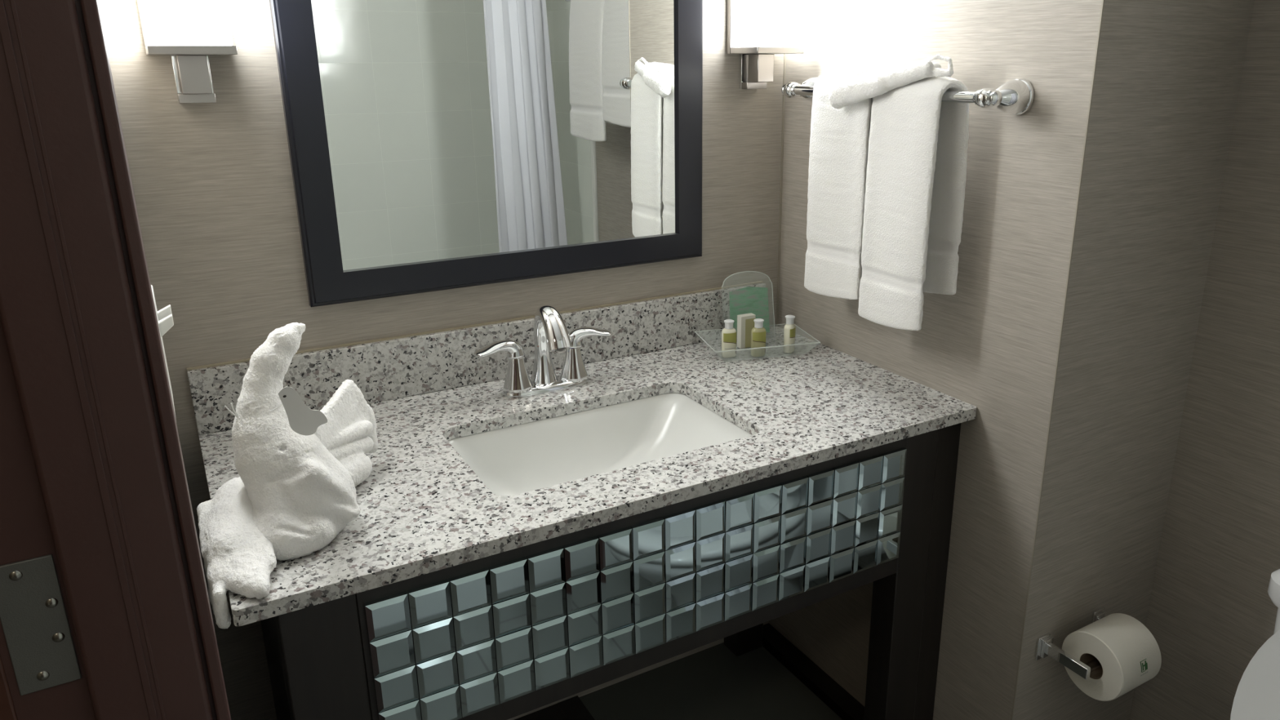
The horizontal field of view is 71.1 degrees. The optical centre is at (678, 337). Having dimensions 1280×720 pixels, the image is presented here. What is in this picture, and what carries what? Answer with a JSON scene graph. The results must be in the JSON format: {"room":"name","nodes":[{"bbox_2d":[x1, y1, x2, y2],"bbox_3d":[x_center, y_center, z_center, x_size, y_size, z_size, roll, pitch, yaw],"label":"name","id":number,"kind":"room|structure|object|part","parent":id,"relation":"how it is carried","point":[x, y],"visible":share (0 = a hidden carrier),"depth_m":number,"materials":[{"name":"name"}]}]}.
{"room":"hotel bathroom","nodes":[
{"label":"hotel bathroom","id":0,"kind":"room"},
{"bbox_2d":[97,0,783,719],"bbox_3d":[-0.365,-0.282,1.590,1.275,2.430,0.120,-10,20,-29],"label":"wall","id":1,"kind":"structure","parent":0,"point":[213,186],"depth_m":1.40,"materials":[{"name":"paint"}]},
{"bbox_2d":[136,0,237,103],"bbox_3d":[-0.671,-0.619,1.162,0.107,0.610,0.104,-10,20,-29],"label":"wall sconce","id":2,"kind":"object","parent":1,"relation":"attached to","point":[187,31],"visible":1,"depth_m":1.19,"materials":[{"name":"white glass"}]},
{"bbox_3d":[-0.695,-0.661,1.190,0.107,0.545,0.014,-10,20,-29],"label":"plate","id":3,"kind":"part","parent":2,"relation":"part of","materials":[{"name":"white glass"}]},
{"bbox_2d":[139,0,233,44],"bbox_3d":[-0.669,-0.645,1.149,0.100,0.513,0.088,-10,20,-29],"label":"diffuser","id":4,"kind":"object","parent":2,"relation":"attached to","point":[162,22],"depth_m":1.18,"materials":[{"name":"white glass"}]},
{"bbox_2d":[145,44,237,55],"bbox_3d":[-0.667,-0.394,1.225,0.107,0.012,0.091,-10,20,-29],"label":"tray","id":5,"kind":"object","parent":2,"relation":"on","point":[150,50],"depth_m":1.19,"materials":[{"name":"silver metal"}]},
{"bbox_3d":[-0.694,-0.370,1.282,0.047,0.065,0.010,-10,20,-29],"label":"mounting plate","id":6,"kind":"part","parent":2,"relation":"part of","materials":[{"name":"silver metal"}]},
{"bbox_2d":[186,282,765,435],"bbox_3d":[-0.285,0.017,1.647,1.082,0.104,0.018,-10,20,-29],"label":"backsplash","id":7,"kind":"structure","parent":1,"relation":"attached to","point":[411,366],"depth_m":1.57,"materials":[{"name":"stone"}]},
{"bbox_2d":[269,0,702,306],"bbox_3d":[-0.275,-0.546,1.478,0.737,0.920,0.022,-10,20,-29],"label":"wall mirror","id":8,"kind":"object","parent":1,"relation":"attached to","point":[433,145],"visible":1,"depth_m":1.51,"materials":[{"name":"black mirror"}]},
{"bbox_2d":[726,0,804,88],"bbox_3d":[0.163,-0.768,1.629,0.107,0.610,0.104,-10,20,-29],"label":"wall sconce","id":9,"kind":"object","parent":1,"relation":"attached to","point":[757,30],"visible":1,"depth_m":1.66,"materials":[{"name":"white glass"}]},
{"bbox_3d":[0.140,-0.811,1.656,0.107,0.545,0.014,-10,20,-29],"label":"plate","id":10,"kind":"part","parent":9,"relation":"part of","materials":[{"name":"silver metal"}]},
{"bbox_3d":[0.141,-0.520,1.749,0.047,0.065,0.010,-10,20,-29],"label":"mounting plate","id":11,"kind":"part","parent":9,"relation":"part of","materials":[{"name":"silver metal"}]},
{"bbox_2d":[730,46,804,53],"bbox_3d":[0.168,-0.543,1.692,0.107,0.012,0.091,-10,20,-29],"label":"tray","id":12,"kind":"object","parent":9,"relation":"on","point":[734,50],"depth_m":1.66,"materials":[{"name":"silver metal"}]},
{"bbox_2d":[732,0,803,47],"bbox_3d":[0.166,-0.794,1.616,0.100,0.513,0.088,-10,20,-29],"label":"diffuser","id":13,"kind":"object","parent":9,"relation":"attached to","point":[755,23],"depth_m":1.65,"materials":[{"name":"white glass"}]},
{"bbox_2d":[776,53,786,326],"bbox_3d":[0.212,-0.776,1.718,0.004,1.570,0.004,-10,20,-29],"label":"trim","id":14,"kind":"structure","parent":1,"relation":"attached to","point":[784,55],"depth_m":1.86,"materials":[{"name":"beige paint"}]},
{"bbox_2d":[768,0,1254,719],"bbox_3d":[0.569,-0.330,1.726,0.482,2.430,0.817,-10,20,-29],"label":"wall","id":15,"kind":"structure","parent":0,"point":[1166,83],"depth_m":1.44,"materials":[{"name":"paint"}]},
{"bbox_2d":[781,75,1034,115],"bbox_3d":[0.353,-0.409,1.496,0.086,0.053,0.511,-10,20,-29],"label":"towel bar","id":16,"kind":"object","parent":15,"relation":"attached to","point":[1015,96],"visible":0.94,"depth_m":1.31,"materials":[{"name":"silver metal"}]},
{"bbox_3d":[0.237,-0.467,1.685,0.086,0.053,0.053,-10,20,-29],"label":"post","id":17,"kind":"part","parent":16,"relation":"part of","materials":[{"name":"silver metal"}]},
{"bbox_2d":[804,74,872,299],"bbox_3d":[0.299,-0.264,1.586,0.072,0.388,0.159,-10,20,-29],"label":"hand towel","id":18,"kind":"object","parent":16,"relation":"hanging from","point":[838,149],"visible":0.66,"depth_m":1.56,"materials":[{"name":"white fabric"}]},
{"bbox_2d":[857,76,968,330],"bbox_3d":[0.381,-0.214,1.455,0.080,0.405,0.164,-10,20,-29],"label":"hand towel","id":19,"kind":"object","parent":16,"relation":"hanging from","point":[916,175],"visible":0.97,"depth_m":1.43,"materials":[{"name":"white fabric"}]},
{"bbox_2d":[828,53,953,109],"bbox_3d":[0.344,-0.406,1.425,0.094,0.086,0.227,-10,20,-29],"label":"washcloth","id":20,"kind":"object","parent":19,"relation":"on","point":[863,82],"visible":0.91,"depth_m":1.42,"materials":[{"name":"white fabric"}]},
{"bbox_3d":[0.469,-0.351,1.308,0.086,0.053,0.053,-10,20,-29],"label":"post","id":21,"kind":"part","parent":16,"relation":"part of","materials":[{"name":"silver metal"}]},
{"bbox_2d":[1010,0,1104,719],"bbox_3d":[0.568,-0.189,1.274,0.002,2.430,0.002,-10,20,-29],"label":"trim","id":22,"kind":"structure","parent":15,"relation":"attached to","point":[1103,1],"depth_m":1.33,"materials":[{"name":"beige paint"}]},
{"bbox_2d":[1035,606,1105,679],"bbox_3d":[0.704,0.523,1.522,0.176,0.044,0.088,-10,20,-29],"label":"toilet roll holder","id":23,"kind":"object","parent":15,"relation":"attached to","point":[1045,647],"visible":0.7,"depth_m":1.50,"materials":[{"name":"silver metal"}]},
{"bbox_3d":[0.621,0.525,1.519,0.030,0.044,0.010,-10,20,-29],"label":"wall plate","id":24,"kind":"part","parent":23,"relation":"part of","materials":[{"name":"silver metal"}]},
{"bbox_3d":[0.647,0.535,1.485,0.010,0.020,0.078,-10,20,-29],"label":"arm","id":25,"kind":"part","parent":23,"relation":"part of","materials":[{"name":"silver metal"}]},
{"bbox_3d":[0.747,0.502,1.589,0.030,0.044,0.010,-10,20,-29],"label":"wall plate","id":26,"kind":"part","parent":23,"relation":"part of","materials":[{"name":"silver metal"}]},
{"bbox_2d":[1062,613,1161,701],"bbox_3d":[0.723,0.532,1.495,0.102,0.114,0.114,-10,20,-29],"label":"toilet roll","id":27,"kind":"object","parent":23,"relation":"on","point":[1128,654],"visible":0.92,"depth_m":1.46,"materials":[{"name":"white paper"}]},
{"bbox_2d":[1128,0,1279,719],"bbox_3d":[1.183,-0.129,1.068,0.120,2.430,0.993,-10,20,-29],"label":"wall","id":28,"kind":"structure","parent":0,"point":[1211,609],"depth_m":1.50,"materials":[{"name":"paint"}]},
{"bbox_3d":[-0.064,1.297,0.731,3.037,0.080,2.640,-10,20,-29],"label":"floor","id":29,"kind":"structure","parent":0,"visible":0},
{"bbox_2d":[260,422,960,719],"bbox_3d":[-0.111,0.547,1.597,1.084,0.839,0.547,-10,20,-29],"label":"vanity cabinet","id":30,"kind":"object","parent":29,"relation":"on","point":[506,635],"visible":0.82,"depth_m":1.29,"materials":[{"name":"brown wood"}]},
{"bbox_3d":[-0.664,0.563,1.555,0.085,0.839,0.056,-10,20,-29],"label":"leg","id":31,"kind":"part","parent":30,"relation":"part of","materials":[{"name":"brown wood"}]},
{"bbox_3d":[-0.572,0.571,1.325,0.020,0.719,0.420,-10,20,-29],"label":"panel","id":32,"kind":"part","parent":30,"relation":"part of","materials":[{"name":"brown wood"}]},
{"bbox_3d":[-0.423,0.684,1.162,0.085,0.839,0.056,-10,20,-29],"label":"leg","id":33,"kind":"part","parent":30,"relation":"part of","materials":[{"name":"brown wood"}]},
{"bbox_3d":[-0.109,0.871,1.721,0.048,0.067,0.506,-10,20,-29],"label":"shelf rail","id":34,"kind":"part","parent":30,"relation":"part of","materials":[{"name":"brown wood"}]},
{"bbox_2d":[186,280,976,626],"bbox_3d":[-0.128,0.090,1.438,1.128,0.127,0.560,-10,20,-29],"label":"countertop","id":35,"kind":"structure","parent":30,"relation":"on","point":[424,510],"depth_m":1.44,"materials":[{"name":"stone"}]},
{"bbox_2d":[196,322,377,628],"bbox_3d":[-0.495,0.139,1.097,0.196,0.296,0.347,-4,18,-11],"label":"folded towel","id":36,"kind":"object","parent":35,"relation":"on","point":[300,468],"visible":1,"depth_m":1.06,"materials":[{"name":"white fabric"}]},
{"bbox_2d":[473,305,611,397],"bbox_3d":[-0.222,0.020,1.549,0.254,0.156,0.124,-10,20,-29],"label":"faucet","id":37,"kind":"object","parent":35,"relation":"on","point":[551,334],"visible":1,"depth_m":1.55,"materials":[{"name":"silver metal"}]},
{"bbox_3d":[-0.303,0.022,1.524,0.089,0.033,0.032,-10,20,-29],"label":"lever","id":38,"kind":"part","parent":37,"relation":"part of","materials":[{"name":"silver metal"}]},
{"bbox_3d":[-0.280,0.059,1.554,0.052,0.058,0.052,-3,17,-7],"label":"handle","id":39,"kind":"part","parent":37,"relation":"part of","materials":[{"name":"silver metal"}]},
{"bbox_3d":[-0.234,0.083,1.589,0.158,0.012,0.054,-10,20,-29],"label":"plate","id":40,"kind":"part","parent":37,"relation":"part of","materials":[{"name":"silver metal"}]},
{"bbox_3d":[-0.221,0.016,1.545,0.049,0.146,0.120,-10,20,-29],"label":"spout","id":41,"kind":"part","parent":37,"relation":"part of","materials":[{"name":"silver metal"}]},
{"bbox_3d":[-0.187,0.043,1.605,0.052,0.058,0.052,-3,17,-7],"label":"handle","id":42,"kind":"part","parent":37,"relation":"part of","materials":[{"name":"silver metal"}]},
{"bbox_3d":[-0.162,-0.004,1.604,0.089,0.033,0.032,-10,20,-29],"label":"lever","id":43,"kind":"part","parent":37,"relation":"part of","materials":[{"name":"silver metal"}]},
{"bbox_2d":[448,392,751,496],"bbox_3d":[-0.119,0.227,1.430,0.498,0.128,0.334,-10,20,-29],"label":"sink","id":44,"kind":"object","parent":35,"relation":"in","point":[519,459],"visible":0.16,"depth_m":1.53,"materials":[{"name":"white ceramic"}]},
{"bbox_2d":[694,323,820,352],"bbox_3d":[0.156,0.010,1.790,0.217,0.027,0.142,-5,18,-15],"label":"acrylic tray","id":45,"kind":"object","parent":35,"relation":"on","point":[784,323],"visible":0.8,"depth_m":1.74,"materials":[{"name":"clear plastic"}]},
{"bbox_2d":[721,319,736,357],"bbox_3d":[0.099,0.001,1.734,0.029,0.073,0.022,-10,20,-29],"label":"shampoo bottle","id":46,"kind":"object","parent":45,"relation":"on","point":[729,332],"visible":0.99,"depth_m":1.73,"materials":[{"name":"beige plastic"}]},
{"bbox_2d":[737,312,755,348],"bbox_3d":[0.136,-0.014,1.791,0.033,0.066,0.016,-9,19,-25],"label":"soap box","id":47,"kind":"object","parent":45,"relation":"on","point":[745,323],"visible":0.85,"depth_m":1.78,"materials":[{"name":"white"}]},
{"bbox_2d":[721,271,775,337],"bbox_3d":[0.144,-0.066,1.827,0.116,0.141,0.021,-6,18,-18],"label":"sign","id":48,"kind":"object","parent":45,"relation":"on","point":[748,300],"visible":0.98,"depth_m":1.82,"materials":[{"name":"green"}]},
{"bbox_3d":[0.145,-0.056,1.827,0.087,0.098,0.014,-6,18,-18],"label":"printed panel","id":49,"kind":"part","parent":48,"relation":"part of","materials":[{"name":"green paper"}]},
{"bbox_2d":[751,318,765,356],"bbox_3d":[0.156,-0.001,1.738,0.029,0.073,0.020,-5,18,-13],"label":"shampoo bottle","id":50,"kind":"object","parent":45,"relation":"on","point":[758,331],"visible":1,"depth_m":1.73,"materials":[{"name":"beige plastic"}]},
{"bbox_2d":[783,315,795,353],"bbox_3d":[0.220,-0.009,1.761,0.020,0.073,0.029,9,19,27],"label":"shampoo bottle","id":51,"kind":"object","parent":45,"relation":"on","point":[789,328],"visible":0.97,"depth_m":1.75,"materials":[{"name":"beige plastic"}]},
{"bbox_2d":[578,642,842,719],"bbox_3d":[-0.106,0.856,1.714,0.940,0.020,0.515,-10,20,-29],"label":"shelf","id":52,"kind":"object","parent":30,"relation":"attached to","point":[720,682],"depth_m":1.95,"materials":[{"name":"grey laminate"}]},
{"bbox_3d":[0.151,0.417,2.011,0.074,0.839,0.056,-10,20,-29],"label":"leg","id":53,"kind":"part","parent":30,"relation":"part of","materials":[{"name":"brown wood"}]},
{"bbox_3d":[0.330,0.792,1.966,0.044,0.067,0.506,-10,20,-29],"label":"shelf rail","id":54,"kind":"part","parent":30,"relation":"part of","materials":[{"name":"brown wood"}]},
{"bbox_3d":[0.393,0.537,1.618,0.074,0.839,0.056,-10,20,-29],"label":"leg","id":55,"kind":"part","parent":30,"relation":"part of","materials":[{"name":"brown wood"}]},
{"bbox_2d":[1230,568,1279,719],"bbox_3d":[0.808,0.718,1.113,0.743,0.790,0.436,-10,20,-29],"label":"toilet","id":56,"kind":"object","parent":29,"relation":"on","point":[1257,695],"visible":1,"depth_m":1.21,"materials":[{"name":"white ceramic"}]},
{"bbox_3d":[0.880,0.515,1.075,0.050,0.380,0.392,-10,20,-29],"label":"lid","id":57,"kind":"part","parent":56,"relation":"part of","materials":[{"name":"white"}]},
{"bbox_3d":[1.034,0.393,1.152,0.215,0.046,0.436,-10,20,-29],"label":"tank lid","id":58,"kind":"part","parent":56,"relation":"part of","materials":[{"name":"white ceramic"}]},
{"bbox_3d":[1.039,0.551,1.203,0.200,0.283,0.414,-10,20,-29],"label":"tank","id":59,"kind":"part","parent":56,"relation":"part of","materials":[{"name":"white ceramic"}]},
{"bbox_3d":[-0.225,0.126,0.273,0.120,2.430,2.400,-10,20,-29],"label":"wall","id":60,"kind":"structure","parent":0,"visible":0},
{"bbox_2d":[0,0,231,719],"bbox_3d":[-0.306,0.283,0.291,0.310,2.120,0.953,-10,20,-29],"label":"door","id":61,"kind":"structure","parent":60,"relation":"in","point":[105,611],"depth_m":0.65,"materials":[{"name":"brown paint"}]},
{"bbox_3d":[-0.401,0.152,0.733,0.009,2.110,0.062,-10,20,-29],"label":"casing","id":62,"kind":"part","parent":61,"relation":"part of","materials":[{"name":"brown paint"}]},
{"bbox_2d":[151,284,176,420],"bbox_3d":[-0.606,0.017,1.064,0.021,0.143,0.115,-10,20,-29],"label":"light switch","id":63,"kind":"object","parent":60,"relation":"attached to","point":[164,316],"visible":0.46,"depth_m":1.03,"materials":[{"name":"white plastic"}]}
]}

